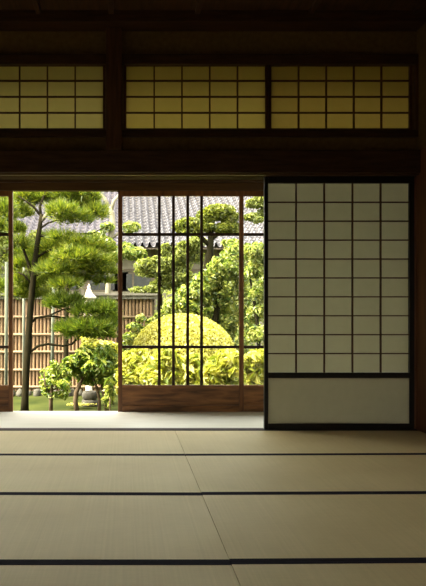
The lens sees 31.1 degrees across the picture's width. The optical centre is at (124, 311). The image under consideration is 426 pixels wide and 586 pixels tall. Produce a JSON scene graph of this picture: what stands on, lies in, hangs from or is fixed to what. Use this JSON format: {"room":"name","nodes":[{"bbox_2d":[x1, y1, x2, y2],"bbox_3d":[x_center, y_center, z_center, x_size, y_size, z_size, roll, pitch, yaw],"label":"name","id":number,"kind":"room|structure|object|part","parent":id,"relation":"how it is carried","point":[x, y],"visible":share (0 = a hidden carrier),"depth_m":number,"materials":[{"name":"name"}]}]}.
{"room":"traditional dwelling","nodes":[
{"label":"traditional dwelling","id":0,"kind":"room"},
{"bbox_2d":[0,412,263,425],"bbox_3d":[-0.800,0.865,5.960,6.800,0.050,0.785,0,0,0],"label":"floor","id":1,"kind":"structure","parent":0,"point":[6,418],"depth_m":5.93,"materials":[{"name":"beige wood"}]},
{"bbox_2d":[0,426,263,427],"bbox_3d":[-1.000,0.870,5.519,6.400,0.060,0.092,0,0,0],"label":"trim","id":2,"kind":"structure","parent":1,"relation":"attached to","point":[0,426],"depth_m":5.51,"materials":[{"name":"wood"}]},
{"bbox_2d":[0,31,416,149],"bbox_3d":[-1.000,-1.524,5.423,6.400,0.957,0.075,0,0,0],"label":"wall","id":3,"kind":"structure","parent":0,"point":[11,42],"depth_m":5.38,"materials":[{"name":"paint"}]},
{"bbox_2d":[0,65,105,129],"bbox_3d":[-0.654,-1.532,5.399,1.030,0.476,0.028,0,0,0],"label":"screen","id":4,"kind":"object","parent":3,"relation":"attached to","point":[32,97],"visible":0.96,"depth_m":5.41,"materials":[{"name":"beige paper"}]},
{"bbox_3d":[-0.654,-1.763,5.399,0.994,0.010,0.027,0,0,0],"label":"rail","id":5,"kind":"part","parent":4,"relation":"part of","materials":[{"name":"brown wood"}]},
{"bbox_3d":[-0.654,-1.302,5.399,0.994,0.018,0.027,0,0,0],"label":"rail","id":6,"kind":"part","parent":4,"relation":"part of","materials":[{"name":"brown wood"}]},
{"bbox_2d":[106,27,121,149],"bbox_3d":[-0.077,-1.571,5.345,0.112,0.861,0.080,0,0,0],"label":"trim","id":7,"kind":"structure","parent":3,"relation":"attached to","point":[113,34],"depth_m":5.30,"materials":[{"name":"brown wood"}]},
{"bbox_2d":[124,65,267,129],"bbox_3d":[0.507,-1.532,5.399,1.030,0.476,0.028,0,0,0],"label":"screen","id":8,"kind":"object","parent":3,"relation":"attached to","point":[156,97],"visible":0.96,"depth_m":5.41,"materials":[{"name":"beige paper"}]},
{"bbox_3d":[0.507,-1.763,5.399,0.994,0.010,0.027,0,0,0],"label":"rail","id":9,"kind":"part","parent":8,"relation":"part of","materials":[{"name":"brown wood"}]},
{"bbox_3d":[0.507,-1.302,5.399,0.994,0.018,0.027,0,0,0],"label":"rail","id":10,"kind":"part","parent":8,"relation":"part of","materials":[{"name":"brown wood"}]},
{"bbox_2d":[0,54,418,65],"bbox_3d":[-1.000,-1.796,5.400,6.400,0.072,0.100,0,0,0],"label":"trim","id":11,"kind":"structure","parent":3,"relation":"attached to","point":[5,59],"depth_m":5.35,"materials":[{"name":"brown wood"}]},
{"bbox_2d":[0,130,418,137],"bbox_3d":[-1.000,-1.268,5.400,6.400,0.048,0.100,0,0,0],"label":"trim","id":12,"kind":"structure","parent":3,"relation":"attached to","point":[3,133],"depth_m":5.35,"materials":[{"name":"brown wood"}]},
{"bbox_2d":[0,173,418,178],"bbox_3d":[-1.000,-1.008,5.428,6.400,0.074,0.175,0,0,0],"label":"trim","id":13,"kind":"structure","parent":3,"relation":"attached to","point":[2,175],"depth_m":5.37,"materials":[{"name":"brown wood"}]},
{"bbox_2d":[0,150,420,172],"bbox_3d":[-1.000,-1.062,5.338,6.400,0.159,0.045,0,0,0],"label":"trim","id":14,"kind":"structure","parent":3,"relation":"attached to","point":[11,161],"depth_m":5.32,"materials":[{"name":"brown wood"}]},
{"bbox_2d":[0,10,425,30],"bbox_3d":[-1.000,-2.041,5.320,6.400,0.078,0.240,0,0,0],"label":"trim","id":15,"kind":"structure","parent":3,"relation":"attached to","point":[10,20],"depth_m":5.20,"materials":[{"name":"brown wood"}]},
{"bbox_2d":[268,65,268,129],"bbox_3d":[1.025,-1.526,5.400,0.001,0.468,0.080,0,0,0],"label":"trim","id":16,"kind":"structure","parent":3,"relation":"attached to","point":[268,65],"depth_m":5.39,"materials":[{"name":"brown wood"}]},
{"bbox_2d":[269,65,411,129],"bbox_3d":[1.538,-1.532,5.399,1.023,0.476,0.028,0,0,0],"label":"screen","id":17,"kind":"object","parent":3,"relation":"attached to","point":[301,97],"visible":0.96,"depth_m":5.41,"materials":[{"name":"beige paper"}]},
{"bbox_3d":[1.538,-1.763,5.399,0.987,0.010,0.027,0,0,0],"label":"rail","id":18,"kind":"part","parent":17,"relation":"part of","materials":[{"name":"brown wood"}]},
{"bbox_3d":[1.538,-1.302,5.399,0.987,0.018,0.027,0,0,0],"label":"rail","id":19,"kind":"part","parent":17,"relation":"part of","materials":[{"name":"brown wood"}]},
{"bbox_2d":[414,178,415,427],"bbox_3d":[2.132,-0.065,5.500,0.136,1.810,0.120,0,0,0],"label":"trim","id":20,"kind":"structure","parent":3,"relation":"attached to","point":[414,178],"depth_m":5.44,"materials":[{"name":"brown wood"}]},
{"bbox_2d":[414,64,418,129],"bbox_3d":[2.130,-1.526,5.400,0.140,0.468,0.100,0,0,0],"label":"trim","id":21,"kind":"structure","parent":3,"relation":"attached to","point":[416,66],"depth_m":5.35,"materials":[{"name":"brown wood"}]},
{"bbox_2d":[0,0,425,9],"bbox_3d":[-1.060,-2.110,1.330,6.680,0.060,8.260,0,0,0],"label":"ceiling","id":22,"kind":"structure","parent":0,"point":[4,4],"depth_m":5.11,"materials":[{"name":"brown wood"}]},
{"bbox_2d":[32,0,40,13],"bbox_3d":[-0.595,-2.065,1.300,0.036,0.030,7.800,0,0,0],"label":"trim","id":23,"kind":"structure","parent":22,"relation":"attached to","point":[36,4],"depth_m":5.08,"materials":[{"name":"brown wood"}]},
{"bbox_2d":[108,0,113,13],"bbox_3d":[-0.095,-2.065,1.300,0.036,0.030,7.800,0,0,0],"label":"trim","id":24,"kind":"structure","parent":22,"relation":"attached to","point":[110,2],"depth_m":5.08,"materials":[{"name":"brown wood"}]},
{"bbox_2d":[195,0,203,13],"bbox_3d":[0.500,-2.065,1.300,0.036,0.030,7.800,0,0,0],"label":"trim","id":25,"kind":"structure","parent":22,"relation":"attached to","point":[199,4],"depth_m":5.08,"materials":[{"name":"brown wood"}]},
{"bbox_2d":[308,0,321,13],"bbox_3d":[1.280,-2.065,1.300,0.036,0.030,7.800,0,0,0],"label":"trim","id":26,"kind":"structure","parent":22,"relation":"attached to","point":[315,4],"depth_m":5.08,"materials":[{"name":"brown wood"}]},
{"bbox_2d":[417,23,425,149],"bbox_3d":[2.110,-1.610,1.395,0.060,0.940,7.990,0,0,0],"label":"wall","id":27,"kind":"structure","parent":0,"point":[421,33],"depth_m":5.28,"materials":[{"name":"paint"}]},
{"bbox_2d":[413,0,425,13],"bbox_3d":[2.000,-2.065,1.300,0.036,0.030,7.800,0,0,0],"label":"trim","id":28,"kind":"structure","parent":27,"relation":"attached to","point":[422,4],"depth_m":5.10,"materials":[{"name":"brown wood"}]},
{"bbox_3d":[-1.060,0.916,1.397,6.280,0.048,7.995,0,0,0],"label":"floor","id":29,"kind":"structure","parent":0,"visible":0},
{"bbox_2d":[0,429,184,454],"bbox_3d":[-0.602,0.865,4.916,1.909,0.053,0.950,0,0,0],"label":"mat","id":30,"kind":"object","parent":29,"relation":"on","point":[12,441],"visible":0.7,"depth_m":4.90,"materials":[{"name":"beige wicker"}]},
{"bbox_2d":[0,454,200,493],"bbox_3d":[-0.602,0.865,3.968,1.909,0.053,0.966,0,0,0],"label":"mat","id":31,"kind":"object","parent":29,"relation":"on","point":[19,473],"visible":0.82,"depth_m":3.90,"materials":[{"name":"beige wicker"}]},
{"bbox_2d":[0,493,229,561],"bbox_3d":[-0.602,0.865,3.017,1.909,0.053,0.965,0,0,0],"label":"mat","id":32,"kind":"object","parent":29,"relation":"on","point":[34,527],"visible":0.73,"depth_m":2.92,"materials":[{"name":"beige fabric"}]},
{"bbox_2d":[0,562,239,585],"bbox_3d":[-0.602,0.865,2.053,1.909,0.053,0.959,0,0,0],"label":"mat","id":33,"kind":"object","parent":29,"relation":"on","point":[11,573],"visible":1,"depth_m":2.42,"materials":[{"name":"beige wicker"}]},
{"bbox_2d":[0,428,415,429],"bbox_3d":[-1.000,0.870,5.434,6.400,0.060,0.075,0,0,0],"label":"trim","id":34,"kind":"structure","parent":29,"relation":"on","point":[0,428],"depth_m":5.44,"materials":[{"name":"wood"}]},
{"bbox_2d":[264,176,413,428],"bbox_3d":[1.534,-0.065,5.417,1.074,1.808,0.034,0,0,0],"label":"screen","id":35,"kind":"object","parent":34,"relation":"on","point":[339,250],"visible":1,"depth_m":5.43,"materials":[{"name":"white paper"}]},
{"bbox_3d":[1.530,0.635,5.414,0.997,0.312,0.004,0,0,0],"label":"panel","id":36,"kind":"part","parent":35,"relation":"part of","materials":[{"name":"paper"}]},
{"bbox_3d":[1.530,-0.946,5.417,1.011,0.047,0.034,0,0,0],"label":"rail","id":37,"kind":"part","parent":35,"relation":"part of","materials":[{"name":"black paint"}]},
{"bbox_3d":[1.530,0.453,5.417,1.011,0.038,0.034,0,0,0],"label":"rail","id":38,"kind":"part","parent":35,"relation":"part of","materials":[{"name":"black paint"}]},
{"bbox_3d":[1.530,0.819,5.417,1.011,0.041,0.034,0,0,0],"label":"rail","id":39,"kind":"part","parent":35,"relation":"part of","materials":[{"name":"black paint"}]},
{"bbox_2d":[175,429,425,454],"bbox_3d":[1.217,0.865,4.916,1.723,0.053,0.950,0,0,0],"label":"mat","id":40,"kind":"object","parent":29,"relation":"on","point":[192,441],"visible":0.62,"depth_m":4.90,"materials":[{"name":"beige wicker"}]},
{"bbox_2d":[185,454,425,493],"bbox_3d":[1.217,0.865,3.982,1.723,0.053,0.977,0,0,0],"label":"mat","id":41,"kind":"object","parent":29,"relation":"on","point":[237,473],"visible":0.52,"depth_m":3.95,"materials":[{"name":"beige wicker"}]},
{"bbox_2d":[202,492,425,562],"bbox_3d":[1.217,0.865,3.031,1.723,0.053,0.979,0,0,0],"label":"mat","id":42,"kind":"object","parent":29,"relation":"on","point":[249,526],"visible":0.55,"depth_m":2.96,"materials":[{"name":"beige wicker"}]},
{"bbox_2d":[231,560,425,585],"bbox_3d":[1.217,0.865,2.075,1.723,0.053,0.992,0,0,0],"label":"mat","id":43,"kind":"object","parent":29,"relation":"on","point":[375,572],"visible":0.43,"depth_m":2.44,"materials":[{"name":"beige wicker"}]},
{"bbox_3d":[-4.240,-0.510,5.970,0.080,2.900,1.060,0,0,0],"label":"wall","id":44,"kind":"structure","parent":0,"visible":0},
{"bbox_2d":[0,183,263,191],"bbox_3d":[-0.800,-1.057,6.430,6.800,0.066,0.140,0,0,0],"label":"trim","id":45,"kind":"structure","parent":44,"relation":"attached to","point":[15,187],"depth_m":6.36,"materials":[{"name":"brown wood"}]},
{"bbox_2d":[0,179,263,182],"bbox_3d":[-0.800,-1.150,6.415,6.800,0.120,0.170,0,0,0],"label":"trim","id":46,"kind":"structure","parent":44,"relation":"attached to","point":[1,180],"depth_m":6.33,"materials":[{"name":"brown wood"}]},
{"label":"outside","id":47,"kind":"structure","parent":0,"visible":0},
{"bbox_2d":[13,391,117,410],"bbox_3d":[2.000,1.290,23.420,36.000,0.060,34.000,0,0,0],"label":"ground","id":48,"kind":"structure","parent":47,"point":[36,403],"depth_m":10.54,"materials":[{"name":"green plant"}]},
{"bbox_2d":[4,262,7,384],"bbox_3d":[-1.322,0.382,8.400,0.039,1.876,0.036,0,0,-22],"label":"support pole","id":49,"kind":"object","parent":48,"relation":"on","point":[6,263],"visible":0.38,"depth_m":8.38,"materials":[{"name":"beige wood"}]},
{"bbox_2d":[16,388,21,396],"bbox_3d":[-1.601,1.232,11.471,0.135,0.143,0.102,0,0,0],"label":"stone","id":50,"kind":"object","parent":48,"relation":"on","point":[19,391],"visible":0.72,"depth_m":11.44,"materials":[{"name":"grey stone"}]},
{"bbox_2d":[22,267,24,374],"bbox_3d":[-1.463,0.176,10.900,0.042,2.287,0.038,0,0,22],"label":"support pole","id":51,"kind":"object","parent":48,"relation":"on","point":[23,301],"visible":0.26,"depth_m":10.88,"materials":[{"name":"beige wood"}]},
{"bbox_2d":[33,389,40,395],"bbox_3d":[-1.334,1.238,11.487,0.116,0.143,0.091,0,0,-29],"label":"stone","id":52,"kind":"object","parent":48,"relation":"on","point":[37,392],"visible":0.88,"depth_m":11.45,"materials":[{"name":"grey stone"}]},
{"bbox_2d":[0,201,86,292],"bbox_3d":[-2.083,-0.756,16.976,2.831,4.151,1.122,0,0,0],"label":"tree","id":53,"kind":"object","parent":48,"relation":"on","point":[4,258],"visible":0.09,"depth_m":16.85,"materials":[{"name":"green plant"}]},
{"bbox_2d":[50,287,54,368],"bbox_3d":[-1.054,0.245,11.000,0.082,2.151,0.048,0,0,0],"label":"support pole","id":54,"kind":"object","parent":48,"relation":"on","point":[53,309],"visible":0.21,"depth_m":10.98,"materials":[{"name":"beige wood"}]},
{"bbox_2d":[39,360,71,410],"bbox_3d":[-0.825,0.948,9.182,0.504,0.744,0.304,0,0,34],"label":"shrub","id":55,"kind":"object","parent":48,"relation":"on","point":[53,380],"visible":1,"depth_m":9.13,"materials":[{"name":"green plant"}]},
{"bbox_2d":[0,192,124,410],"bbox_3d":[-0.975,-0.237,9.708,1.984,3.119,1.457,0,0,0],"label":"pine tree","id":56,"kind":"object","parent":48,"relation":"on","point":[47,264],"visible":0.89,"depth_m":9.52,"materials":[{"name":"green plant"}]},
{"bbox_2d":[69,389,74,395],"bbox_3d":[-0.813,1.238,11.500,0.116,0.144,0.092,0,0,-29],"label":"stone","id":57,"kind":"object","parent":48,"relation":"on","point":[71,393],"visible":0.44,"depth_m":11.46,"materials":[{"name":"grey stone"}]},
{"bbox_2d":[60,238,90,395],"bbox_3d":[-0.792,0.052,11.550,0.714,2.536,0.423,0,0,0],"label":"slender tree","id":58,"kind":"object","parent":48,"relation":"on","point":[66,314],"visible":0.02,"depth_m":11.37,"materials":[{"name":"brown wood"}]},
{"bbox_2d":[0,293,156,391],"bbox_3d":[-1.240,0.523,12.000,3.501,1.634,0.240,0,0,0],"label":"bamboo fence","id":59,"kind":"object","parent":48,"relation":"on","point":[134,304],"visible":0.26,"depth_m":11.99,"materials":[{"name":"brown wood"}]},
{"bbox_3d":[-1.240,0.920,11.975,3.401,0.046,0.042,0,0,0],"label":"rail","id":60,"kind":"part","parent":59,"relation":"part of","materials":[{"name":"brown wood"}]},
{"bbox_3d":[-1.240,0.634,11.975,3.401,0.046,0.042,0,0,0],"label":"rail","id":61,"kind":"part","parent":59,"relation":"part of","materials":[{"name":"brown wood"}]},
{"bbox_3d":[-1.240,0.359,11.975,3.401,0.046,0.042,0,0,0],"label":"rail","id":62,"kind":"part","parent":59,"relation":"part of","materials":[{"name":"brown wood"}]},
{"bbox_3d":[-1.240,1.190,11.975,3.401,0.046,0.042,0,0,0],"label":"rail","id":63,"kind":"part","parent":59,"relation":"part of","materials":[{"name":"brown wood"}]},
{"bbox_3d":[-1.240,0.077,11.975,3.401,0.046,0.042,0,0,0],"label":"rail","id":64,"kind":"part","parent":59,"relation":"part of","materials":[{"name":"brown wood"}]},
{"bbox_3d":[-1.240,-0.250,12.000,3.501,0.087,0.240,0,0,0],"label":"cap rail","id":65,"kind":"part","parent":59,"relation":"part of","materials":[{"name":"grey wood"}]},
{"bbox_2d":[67,403,96,405],"bbox_3d":[-0.579,1.239,10.135,0.423,0.024,0.234,0,0,0],"label":"fallen leaves","id":66,"kind":"object","parent":48,"relation":"on","point":[69,404],"visible":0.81,"depth_m":10.12,"materials":[{"name":"yellow plant"}]},
{"bbox_2d":[60,344,117,410],"bbox_3d":[-0.437,0.865,9.486,0.840,0.920,0.588,0,0,0],"label":"shrub","id":67,"kind":"object","parent":48,"relation":"on","point":[91,365],"visible":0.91,"depth_m":9.43,"materials":[{"name":"green plant"}]},
{"bbox_2d":[81,390,97,406],"bbox_3d":[-0.482,1.200,10.400,0.240,0.220,0.236,0,0,0],"label":"stone basin","id":68,"kind":"object","parent":48,"relation":"on","point":[90,397],"visible":0.91,"depth_m":10.31,"materials":[{"name":"grey stone"}]},
{"bbox_3d":[-0.482,1.147,10.400,0.230,0.115,0.226,0,0,0],"label":"bowl","id":69,"kind":"part","parent":68,"relation":"part of","materials":[{"name":"grey stone"}]},
{"bbox_2d":[84,285,95,390],"bbox_3d":[-0.539,0.448,11.300,0.224,1.744,0.224,0,0,0],"label":"lantern","id":70,"kind":"object","parent":48,"relation":"on","point":[89,294],"visible":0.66,"depth_m":11.26,"materials":[{"name":"white stone"}]},
{"bbox_2d":[77,335,123,403],"bbox_3d":[-0.323,0.773,10.666,0.796,1.093,0.554,0,0,0],"label":"shrub","id":71,"kind":"object","parent":48,"relation":"on","point":[93,342],"visible":0.27,"depth_m":10.62,"materials":[{"name":"green plant"}]},
{"bbox_2d":[101,376,115,410],"bbox_3d":[-0.199,1.029,8.952,0.200,0.582,0.506,0,0,0],"label":"shrub","id":72,"kind":"object","parent":48,"relation":"on","point":[109,390],"visible":0.99,"depth_m":8.78,"materials":[{"name":"green plant"}]},
{"bbox_2d":[87,193,147,292],"bbox_3d":[-0.161,-0.627,14.892,1.260,3.898,0.640,0,0,0],"label":"forked tree","id":73,"kind":"object","parent":48,"relation":"on","point":[129,252],"visible":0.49,"depth_m":14.83,"materials":[{"name":"green plant"}]},
{"bbox_2d":[0,192,263,354],"bbox_3d":[1.000,-1.655,27.700,22.000,5.989,11.400,0,0,0],"label":"house","id":74,"kind":"structure","parent":48,"relation":"on","point":[142,210],"depth_m":23.71,"materials":[{"name":"grey tile"}]},
{"bbox_3d":[-1.180,-0.452,22.980,0.120,3.484,0.040,0,0,0],"label":"timber post","id":75,"kind":"part","parent":74,"relation":"part of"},
{"bbox_3d":[1.000,-1.280,22.975,20.800,0.061,0.050,0,0,0],"label":"timber rail","id":76,"kind":"part","parent":74,"relation":"part of","materials":[{"name":"brown wood"}]},
{"bbox_3d":[-0.518,-0.914,22.968,1.120,0.487,0.004,0,0,0],"label":"pane","id":77,"kind":"part","parent":74,"relation":"part of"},
{"bbox_3d":[0.244,-0.914,22.968,1.120,0.487,0.004,0,0,0],"label":"pane","id":78,"kind":"part","parent":74,"relation":"part of","materials":[{"name":"grey"}]},
{"bbox_3d":[0.850,-0.452,22.980,0.120,3.484,0.040,0,0,0],"label":"timber post","id":79,"kind":"part","parent":74,"relation":"part of","materials":[{"name":"brown wood"}]},
{"bbox_2d":[114,349,149,387],"bbox_3d":[0.127,0.861,8.908,0.517,0.922,0.477,0,0,0],"label":"shrub","id":80,"kind":"object","parent":48,"relation":"on","point":[134,362],"visible":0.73,"depth_m":8.82,"materials":[{"name":"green plant"}]},
{"bbox_2d":[122,313,154,352],"bbox_3d":[0.165,0.667,10.912,0.571,1.306,0.378,0,0,0],"label":"shrub","id":81,"kind":"object","parent":48,"relation":"on","point":[128,337],"visible":0.6,"depth_m":10.84,"materials":[{"name":"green plant"}]},
{"bbox_2d":[139,349,185,384],"bbox_3d":[0.410,0.845,8.259,0.542,0.953,0.482,0,0,0],"label":"shrub","id":82,"kind":"object","parent":48,"relation":"on","point":[149,376],"visible":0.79,"depth_m":8.18,"materials":[{"name":"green plant"}]},
{"bbox_2d":[128,236,204,309],"bbox_3d":[0.792,-0.032,13.611,1.391,2.703,0.980,0,0,8],"label":"tree","id":83,"kind":"object","parent":48,"relation":"on","point":[147,267],"visible":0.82,"depth_m":13.39,"materials":[{"name":"green plant"}]},
{"bbox_2d":[130,313,235,356],"bbox_3d":[0.768,0.664,9.999,1.420,1.312,1.427,0,0,14],"label":"bush","id":84,"kind":"object","parent":48,"relation":"on","point":[213,334],"visible":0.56,"depth_m":9.58,"materials":[{"name":"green plant"}]},
{"bbox_2d":[181,351,211,384],"bbox_3d":[0.822,0.886,8.881,0.554,0.872,0.533,0,0,0],"label":"shrub","id":85,"kind":"object","parent":48,"relation":"on","point":[194,358],"visible":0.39,"depth_m":8.73,"materials":[{"name":"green plant"}]},
{"bbox_2d":[153,238,251,352],"bbox_3d":[1.191,0.090,11.581,1.668,2.460,1.053,0,0,23],"label":"leafy bush","id":86,"kind":"object","parent":48,"relation":"on","point":[217,293],"visible":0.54,"depth_m":11.31,"materials":[{"name":"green plant"}]},
{"bbox_2d":[171,203,238,310],"bbox_3d":[1.355,-0.237,12.474,1.203,3.127,0.545,0,0,-5],"label":"pruned tree","id":87,"kind":"object","parent":48,"relation":"on","point":[227,215],"visible":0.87,"depth_m":12.39,"materials":[{"name":"green plant"}]},
{"bbox_2d":[154,259,263,353],"bbox_3d":[3.531,0.004,16.494,6.160,2.631,1.605,0,0,0],"label":"tree","id":88,"kind":"object","parent":48,"relation":"on","point":[256,281],"visible":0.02,"depth_m":16.34,"materials":[{"name":"green plant"}]},
{"bbox_2d":[203,349,246,384],"bbox_3d":[1.080,0.854,8.228,0.535,0.936,0.528,0,0,0],"label":"shrub","id":89,"kind":"object","parent":48,"relation":"on","point":[223,369],"visible":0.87,"depth_m":8.10,"materials":[{"name":"green plant"}]},
{"bbox_2d":[244,241,263,349],"bbox_3d":[1.925,0.155,10.601,0.514,2.334,0.932,0,0,16],"label":"leafy tree","id":90,"kind":"object","parent":48,"relation":"on","point":[254,269],"visible":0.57,"depth_m":10.47,"materials":[{"name":"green plant"}]},
{"bbox_2d":[244,349,263,384],"bbox_3d":[1.551,0.866,8.870,0.544,0.912,0.472,0,0,0],"label":"shrub","id":91,"kind":"object","parent":48,"relation":"on","point":[254,360],"visible":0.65,"depth_m":8.74,"materials":[{"name":"green plant"}]},
{"bbox_2d":[244,197,263,224],"bbox_3d":[2.316,-0.333,12.501,0.674,3.308,0.514,0,0,29],"label":"tree","id":92,"kind":"object","parent":48,"relation":"on","point":[257,217],"visible":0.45,"depth_m":12.46,"materials":[{"name":"green plant"}]},
{"bbox_3d":[-0.800,1.125,6.360,6.800,0.430,0.120,0,0,0],"label":"foundation","id":93,"kind":"object","parent":48,"relation":"on","visible":0},
{"bbox_2d":[13,411,117,411],"bbox_3d":[-0.800,0.878,6.426,6.800,0.064,0.147,0,0,0],"label":"trim","id":94,"kind":"structure","parent":93,"relation":"on","point":[13,411],"depth_m":6.46,"materials":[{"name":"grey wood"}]},
{"bbox_2d":[0,191,12,411],"bbox_3d":[-1.488,-0.092,6.436,1.066,1.887,0.030,0,0,0],"label":"door","id":95,"kind":"structure","parent":94,"relation":"on","point":[6,391],"depth_m":6.42,"materials":[{"name":"brown wood"}]},
{"bbox_3d":[-1.488,-1.011,6.436,0.992,0.049,0.030,0,0,0],"label":"rail","id":96,"kind":"part","parent":95,"relation":"part of","materials":[{"name":"brown wood"}]},
{"bbox_3d":[-1.488,0.823,6.436,0.992,0.057,0.030,0,0,0],"label":"rail","id":97,"kind":"part","parent":95,"relation":"part of","materials":[{"name":"brown wood"}]},
{"bbox_2d":[118,191,263,411],"bbox_3d":[0.989,-0.092,6.418,2.097,1.887,0.066,0,0,0],"label":"door","id":98,"kind":"structure","parent":94,"relation":"on","point":[131,398],"depth_m":6.39,"materials":[{"name":"brown wood"}]},
{"bbox_3d":[0.472,-1.008,6.400,0.989,0.055,0.030,0,0,0],"label":"rail","id":99,"kind":"part","parent":98,"relation":"part of","materials":[{"name":"brown wood"}]},
{"bbox_3d":[0.472,0.631,6.400,0.989,0.024,0.030,0,0,0],"label":"rail","id":100,"kind":"part","parent":98,"relation":"part of","materials":[{"name":"brown wood"}]},
{"bbox_3d":[0.472,0.821,6.400,0.989,0.062,0.030,0,0,0],"label":"rail","id":101,"kind":"part","parent":98,"relation":"part of","materials":[{"name":"brown wood"}]},
{"bbox_3d":[1.505,-1.011,6.436,0.990,0.049,0.030,0,0,0],"label":"rail","id":102,"kind":"part","parent":98,"relation":"part of","materials":[{"name":"brown wood"}]},
{"bbox_3d":[1.505,0.634,6.436,0.990,0.024,0.030,0,0,0],"label":"rail","id":103,"kind":"part","parent":98,"relation":"part of","materials":[{"name":"brown wood"}]},
{"bbox_3d":[1.505,0.823,6.436,0.990,0.057,0.030,0,0,0],"label":"rail","id":104,"kind":"part","parent":98,"relation":"part of","materials":[{"name":"brown wood"}]},
{"bbox_3d":[2.110,-0.010,1.275,0.060,1.900,7.750,0,0,0],"label":"wall","id":105,"kind":"structure","parent":0,"visible":0},
{"bbox_2d":[416,148,425,432],"bbox_3d":[2.140,-0.101,5.275,0.120,2.081,0.250,0,0,0],"label":"trim","id":106,"kind":"structure","parent":105,"relation":"attached to","point":[421,178],"depth_m":5.30,"materials":[{"name":"brown wood"}]}
]}

